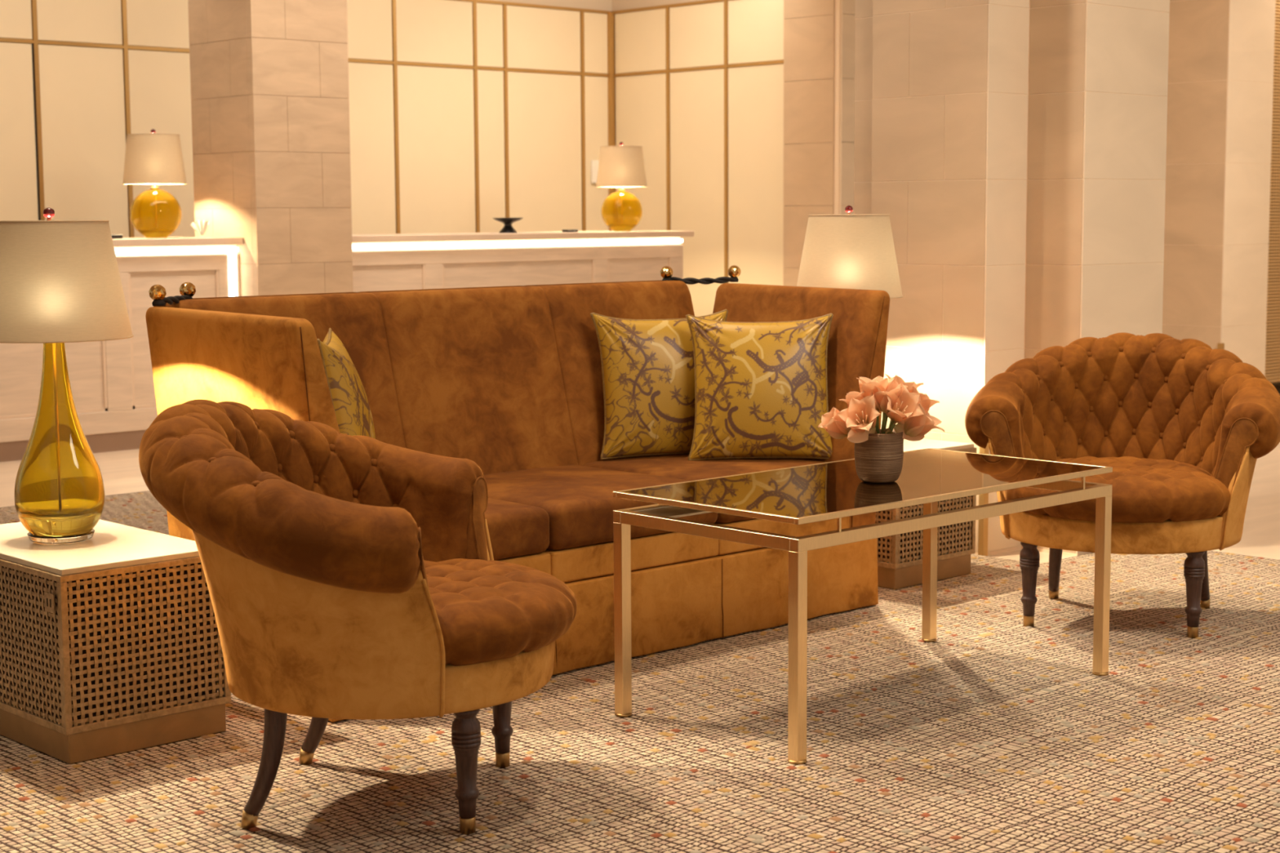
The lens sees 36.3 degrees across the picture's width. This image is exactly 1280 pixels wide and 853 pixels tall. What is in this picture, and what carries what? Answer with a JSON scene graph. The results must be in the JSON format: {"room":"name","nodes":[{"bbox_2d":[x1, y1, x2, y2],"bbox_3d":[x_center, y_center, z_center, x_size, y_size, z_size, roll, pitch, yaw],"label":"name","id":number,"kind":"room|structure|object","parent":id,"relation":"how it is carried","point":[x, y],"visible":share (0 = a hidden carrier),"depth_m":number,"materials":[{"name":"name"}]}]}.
{"room":"hotel lobby","nodes":[
{"label":"hotel lobby","id":0,"kind":"room"},
{"bbox_2d":[187,0,353,296],"bbox_3d":[-2.063,-1.584,10.920,0.618,3.262,0.643,-6,9,-43],"label":"column","id":1,"kind":"structure","parent":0,"point":[269,78],"depth_m":10.68,"materials":[{"name":"beige stone"}]},
{"bbox_2d":[0,0,615,237],"bbox_3d":[-3.436,-1.664,11.731,9.200,3.262,0.230,-6,9,-43],"label":"wall","id":2,"kind":"structure","parent":0,"point":[464,115],"depth_m":13.24,"materials":[{"name":"beige paint"}]},
{"bbox_2d":[591,160,599,183],"bbox_3d":[-0.330,-1.891,14.496,0.075,0.170,0.024,-6,9,-43],"label":"wall thermostat","id":3,"kind":"object","parent":2,"relation":"attached to","point":[594,163],"visible":0.68,"depth_m":14.48,"materials":[{"name":"white plastic"}]},
{"bbox_2d":[0,383,1279,563],"bbox_3d":[1.326,0.379,8.184,19.000,0.088,16.000,-6,9,-43],"label":"floor","id":4,"kind":"structure","parent":0,"point":[120,470],"depth_m":8.72,"materials":[{"name":"stone"}]},
{"bbox_2d":[0,236,243,462],"bbox_3d":[-3.605,-0.372,9.806,3.334,1.112,0.685,-6,9,-43],"label":"reception desk","id":5,"kind":"object","parent":4,"relation":"on","point":[112,384],"depth_m":10.25,"materials":[{"name":"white wood"}]},
{"bbox_2d":[111,234,122,238],"bbox_3d":[-2.800,-1.007,10.352,0.100,0.022,0.060,-6,9,-43],"label":"card reader","id":6,"kind":"object","parent":5,"relation":"on","point":[113,236],"visible":0.52,"depth_m":10.34,"materials":[{"name":"black"}]},
{"bbox_2d":[122,128,186,237],"bbox_3d":[-2.636,-1.321,10.612,0.340,0.588,0.340,-6,9,-43],"label":"lamp","id":7,"kind":"object","parent":5,"relation":"on","point":[153,157],"visible":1,"depth_m":10.50,"materials":[{"name":"yellow glass"}]},
{"bbox_2d":[114,244,237,256],"bbox_3d":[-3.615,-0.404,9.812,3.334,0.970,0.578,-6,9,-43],"label":"light strip","id":8,"kind":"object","parent":5,"relation":"on","point":[209,246],"depth_m":10.42,"materials":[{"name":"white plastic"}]},
{"bbox_2d":[111,236,243,247],"bbox_3d":[-3.608,-0.905,9.748,3.334,0.040,0.685,-6,9,-43],"label":"countertop","id":9,"kind":"structure","parent":5,"relation":"on","point":[169,241],"depth_m":10.38,"materials":[{"name":"stone"}]},
{"bbox_2d":[190,219,209,235],"bbox_3d":[-2.411,-1.092,10.716,0.106,0.088,0.035,0,6,0],"label":"seashell","id":10,"kind":"object","parent":5,"relation":"on","point":[200,227],"visible":1,"depth_m":10.71,"materials":[{"name":"white"}]},
{"bbox_2d":[351,230,693,292],"bbox_3d":[-0.903,-0.663,12.325,2.836,1.112,0.685,-6,9,-43],"label":"reception desk","id":11,"kind":"object","parent":4,"relation":"on","point":[382,261],"depth_m":12.01,"materials":[{"name":"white wood"}]},
{"bbox_2d":[493,217,522,232],"bbox_3d":[-0.824,-1.256,12.190,0.192,0.094,0.192,-6,9,-43],"label":"pedestal bowl","id":12,"kind":"object","parent":11,"relation":"on","point":[508,228],"visible":0.99,"depth_m":12.15,"materials":[{"name":"black metal"}]},
{"bbox_2d":[351,236,680,250],"bbox_3d":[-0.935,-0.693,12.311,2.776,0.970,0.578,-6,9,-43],"label":"light strip","id":13,"kind":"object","parent":11,"relation":"on","point":[668,237],"depth_m":12.00,"materials":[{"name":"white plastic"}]},
{"bbox_2d":[351,230,693,242],"bbox_3d":[-0.906,-1.196,12.267,2.836,0.040,0.685,-6,9,-43],"label":"countertop","id":14,"kind":"structure","parent":11,"relation":"on","point":[382,237],"depth_m":12.00,"materials":[{"name":"stone"}]},
{"bbox_2d":[562,229,577,231],"bbox_3d":[-0.447,-1.251,12.478,0.090,0.016,0.060,-6,9,-43],"label":"tray","id":15,"kind":"object","parent":11,"relation":"on","point":[563,230],"visible":0.96,"depth_m":12.45,"materials":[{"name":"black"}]},
{"bbox_2d":[596,142,647,231],"bbox_3d":[-0.122,-1.593,12.956,0.340,0.588,0.340,-6,9,-43],"label":"lamp","id":16,"kind":"object","parent":11,"relation":"on","point":[621,166],"visible":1,"depth_m":12.85,"materials":[{"name":"yellow glass"}]},
{"bbox_2d":[0,490,1279,852],"bbox_3d":[-0.425,0.605,5.763,5.360,0.009,6.770,-6,9,-43],"label":"rug","id":17,"kind":"object","parent":4,"relation":"on","point":[996,734],"visible":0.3,"depth_m":4.42,"materials":[{"name":"brown carpet"}]},
{"bbox_2d":[0,519,231,764],"bbox_3d":[-1.373,0.494,4.733,0.429,0.443,0.720,-6,9,-43],"label":"side table","id":18,"kind":"object","parent":17,"relation":"on","point":[108,641],"visible":0.99,"depth_m":4.48,"materials":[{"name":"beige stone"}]},
{"bbox_2d":[0,207,133,545],"bbox_3d":[-1.394,-0.121,4.656,0.368,0.798,0.368,6,9,44],"label":"table lamp","id":19,"kind":"object","parent":18,"relation":"on","point":[60,283],"visible":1,"depth_m":4.57,"materials":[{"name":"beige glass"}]},
{"bbox_2d":[138,399,577,834],"bbox_3d":[-0.576,0.366,4.082,0.888,0.834,0.925,0,6,5],"label":"armchair","id":20,"kind":"object","parent":17,"relation":"on","point":[357,577],"visible":1,"depth_m":3.79,"materials":[{"name":"fabric"}]},
{"bbox_2d":[423,558,577,666],"bbox_3d":[-0.463,0.374,4.074,0.662,0.128,0.652,0,6,5],"label":"seat cushion","id":21,"kind":"object","parent":20,"relation":"on","point":[490,612],"depth_m":3.88,"materials":[{"name":"fabric"}]},
{"bbox_2d":[145,265,889,722],"bbox_3d":[-0.289,0.082,5.665,2.226,1.039,0.902,-6,9,-43],"label":"sofa","id":22,"kind":"object","parent":17,"relation":"on","point":[507,380],"visible":0.41,"depth_m":5.65,"materials":[{"name":"brown fabric"}]},
{"bbox_2d":[316,328,375,439],"bbox_3d":[-0.776,-0.018,5.088,0.171,0.453,0.465,0,6,1],"label":"cushion","id":23,"kind":"object","parent":22,"relation":"on","point":[351,406],"visible":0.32,"depth_m":4.92,"materials":[{"name":"gold fabric"}]},
{"bbox_2d":[484,497,549,559],"bbox_3d":[-0.686,0.267,5.149,0.648,0.133,0.671,-6,9,-43],"label":"seat cushion","id":24,"kind":"object","parent":22,"relation":"on","point":[518,529],"depth_m":5.07,"materials":[{"name":"fabric"}]},
{"bbox_2d":[483,465,717,550],"bbox_3d":[-0.220,0.217,5.584,0.628,0.133,0.671,-6,9,-43],"label":"seat cushion","id":25,"kind":"object","parent":22,"relation":"on","point":[579,503],"depth_m":5.37,"materials":[{"name":"fabric"}]},
{"bbox_2d":[590,309,728,459],"bbox_3d":[0.079,-0.135,6.125,0.463,0.452,0.163,-3,7,-21],"label":"cushion","id":26,"kind":"object","parent":22,"relation":"on","point":[648,367],"visible":0.72,"depth_m":6.05,"materials":[{"name":"gold fabric"}]},
{"bbox_2d":[582,453,825,523],"bbox_3d":[0.228,0.169,6.001,0.595,0.133,0.671,-6,9,-43],"label":"seat cushion","id":27,"kind":"object","parent":22,"relation":"on","point":[678,466],"depth_m":5.89,"materials":[{"name":"fabric"}]},
{"bbox_2d":[685,312,833,460],"bbox_3d":[0.375,-0.123,6.029,0.462,0.445,0.185,-1,6,-2],"label":"cushion","id":28,"kind":"object","parent":22,"relation":"on","point":[761,388],"visible":0.99,"depth_m":5.98,"materials":[{"name":"gold fabric"}]},
{"bbox_2d":[613,448,1112,764],"bbox_3d":[0.587,0.406,4.936,1.230,0.552,0.614,-6,9,-43],"label":"coffee table","id":29,"kind":"object","parent":17,"relation":"on","point":[827,491],"visible":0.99,"depth_m":4.73,"materials":[{"name":"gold metal"}]},
{"bbox_2d":[634,505,711,517],"bbox_3d":[0.160,0.198,4.803,0.392,0.006,0.123,-6,9,-43],"label":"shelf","id":30,"kind":"object","parent":29,"relation":"attached to","point":[661,511],"depth_m":4.71,"materials":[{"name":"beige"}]},
{"bbox_2d":[854,428,903,483],"bbox_3d":[0.594,0.074,4.856,0.121,0.126,0.121,-6,9,-43],"label":"vase","id":31,"kind":"object","parent":29,"relation":"on","point":[878,459],"visible":0.94,"depth_m":4.81,"materials":[{"name":"brown ceramic"}]},
{"bbox_2d":[817,406,851,439],"bbox_3d":[0.503,0.028,4.848,0.126,0.159,0.071,-3,7,-24],"label":"amaryllis","id":32,"kind":"object","parent":31,"relation":"in","point":[832,423],"visible":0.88,"depth_m":4.82,"materials":[{"name":"pink plant"}]},
{"bbox_2d":[838,391,864,408],"bbox_3d":[0.543,-0.001,4.864,0.090,0.213,0.085,-6,9,-43],"label":"amaryllis","id":33,"kind":"object","parent":31,"relation":"in","point":[856,395],"visible":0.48,"depth_m":4.83,"materials":[{"name":"pink plant"}]},
{"bbox_2d":[836,394,880,432],"bbox_3d":[0.551,0.017,4.790,0.116,0.194,0.095,-4,7,-33],"label":"amaryllis","id":34,"kind":"object","parent":31,"relation":"in","point":[864,411],"visible":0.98,"depth_m":4.79,"materials":[{"name":"pink plant"}]},
{"bbox_2d":[847,423,875,443],"bbox_3d":[0.542,0.017,4.801,0.077,0.046,0.017,-2,7,-18],"label":"amaryllis","id":35,"kind":"object","parent":31,"relation":"in","point":[861,435],"visible":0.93,"depth_m":4.79,"materials":[{"name":"pink plant"}]},
{"bbox_2d":[856,375,895,433],"bbox_3d":[0.576,-0.008,4.836,0.093,0.233,0.100,-6,9,-43],"label":"amaryllis","id":36,"kind":"object","parent":31,"relation":"in","point":[866,384],"visible":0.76,"depth_m":4.81,"materials":[{"name":"pink plant"}]},
{"bbox_2d":[880,427,891,433],"bbox_3d":[0.608,0.015,4.829,0.019,0.029,0.030,-6,9,-43],"label":"bract","id":37,"kind":"object","parent":31,"relation":"in","point":[886,430],"visible":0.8,"depth_m":4.83,"materials":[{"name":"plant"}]},
{"bbox_2d":[874,380,907,433],"bbox_3d":[0.611,-0.001,4.809,0.083,0.224,0.089,-6,9,-43],"label":"amaryllis","id":38,"kind":"object","parent":31,"relation":"in","point":[881,398],"visible":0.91,"depth_m":4.79,"materials":[{"name":"pink plant"}]},
{"bbox_2d":[884,373,923,428],"bbox_3d":[0.659,-0.015,4.879,0.098,0.236,0.090,1,6,13],"label":"amaryllis","id":39,"kind":"object","parent":31,"relation":"in","point":[899,380],"visible":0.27,"depth_m":4.84,"materials":[{"name":"pink plant"}]},
{"bbox_2d":[884,382,924,432],"bbox_3d":[0.646,0.003,4.788,0.097,0.221,0.112,0,6,1],"label":"amaryllis","id":40,"kind":"object","parent":31,"relation":"in","point":[908,408],"visible":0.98,"depth_m":4.79,"materials":[{"name":"pink plant"}]},
{"bbox_2d":[893,422,924,440],"bbox_3d":[0.666,0.012,4.829,0.077,0.048,0.012,0,6,3],"label":"amaryllis","id":41,"kind":"object","parent":31,"relation":"in","point":[898,428],"visible":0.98,"depth_m":4.83,"materials":[{"name":"pink plant"}]},
{"bbox_2d":[903,401,944,436],"bbox_3d":[0.694,0.019,4.838,0.107,0.177,0.126,-6,9,-43],"label":"amaryllis","id":42,"kind":"object","parent":31,"relation":"in","point":[918,425],"visible":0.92,"depth_m":4.81,"materials":[{"name":"pink plant"}]},
{"bbox_2d":[911,386,939,413],"bbox_3d":[0.681,0.001,4.851,0.124,0.212,0.081,-4,7,-28],"label":"amaryllis","id":43,"kind":"object","parent":31,"relation":"in","point":[924,400],"visible":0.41,"depth_m":4.83,"materials":[{"name":"pink plant"}]},
{"bbox_2d":[875,438,976,589],"bbox_3d":[0.731,0.267,6.694,0.422,0.443,0.720,-6,9,-43],"label":"side table","id":44,"kind":"object","parent":17,"relation":"on","point":[900,556],"visible":0.09,"depth_m":6.43,"materials":[{"name":"beige stone"}]},
{"bbox_2d":[796,204,902,298],"bbox_3d":[0.708,-0.351,6.636,0.368,0.798,0.368,6,9,44],"label":"table lamp","id":45,"kind":"object","parent":44,"relation":"on","point":[850,251],"visible":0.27,"depth_m":6.48,"materials":[{"name":"beige fabric"}]},
{"bbox_2d":[964,332,1279,638],"bbox_3d":[1.453,0.158,5.873,0.925,0.836,0.888,2,7,21],"label":"armchair","id":46,"kind":"object","parent":17,"relation":"on","point":[1183,427],"visible":0.88,"depth_m":5.85,"materials":[{"name":"fabric"}]},
{"bbox_2d":[1001,456,1230,523],"bbox_3d":[1.413,0.177,5.768,0.652,0.128,0.662,2,7,21],"label":"seat cushion","id":47,"kind":"object","parent":46,"relation":"on","point":[1145,489],"depth_m":5.53,"materials":[{"name":"fabric"}]},
{"bbox_2d":[610,0,791,316],"bbox_3d":[0.448,-1.944,14.077,0.212,3.262,2.100,-6,9,-43],"label":"wall","id":48,"kind":"structure","parent":0,"point":[699,84],"depth_m":13.88,"materials":[{"name":"beige paint"}]},
{"bbox_2d":[783,0,855,286],"bbox_3d":[1.343,-1.869,13.340,0.520,3.262,0.505,-6,9,-43],"label":"wall","id":49,"kind":"structure","parent":0,"point":[819,35],"depth_m":13.11,"materials":[{"name":"beige stone"}]},
{"bbox_2d":[853,0,1169,556],"bbox_3d":[1.344,-1.199,7.202,0.766,3.262,0.892,-6,9,-43],"label":"column","id":50,"kind":"structure","parent":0,"point":[1014,151],"depth_m":6.96,"materials":[{"name":"beige stone"}]},
{"bbox_2d":[1162,0,1275,375],"bbox_3d":[3.563,-1.767,12.275,0.554,3.262,0.605,-6,9,-43],"label":"wall","id":51,"kind":"structure","parent":0,"point":[1221,55],"depth_m":12.07,"materials":[{"name":"beige stone"}]},
{"bbox_2d":[1264,0,1279,384],"bbox_3d":[4.336,-1.872,13.197,1.840,3.262,0.610,-6,9,-43],"label":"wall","id":52,"kind":"structure","parent":0,"point":[1272,375],"depth_m":12.64,"materials":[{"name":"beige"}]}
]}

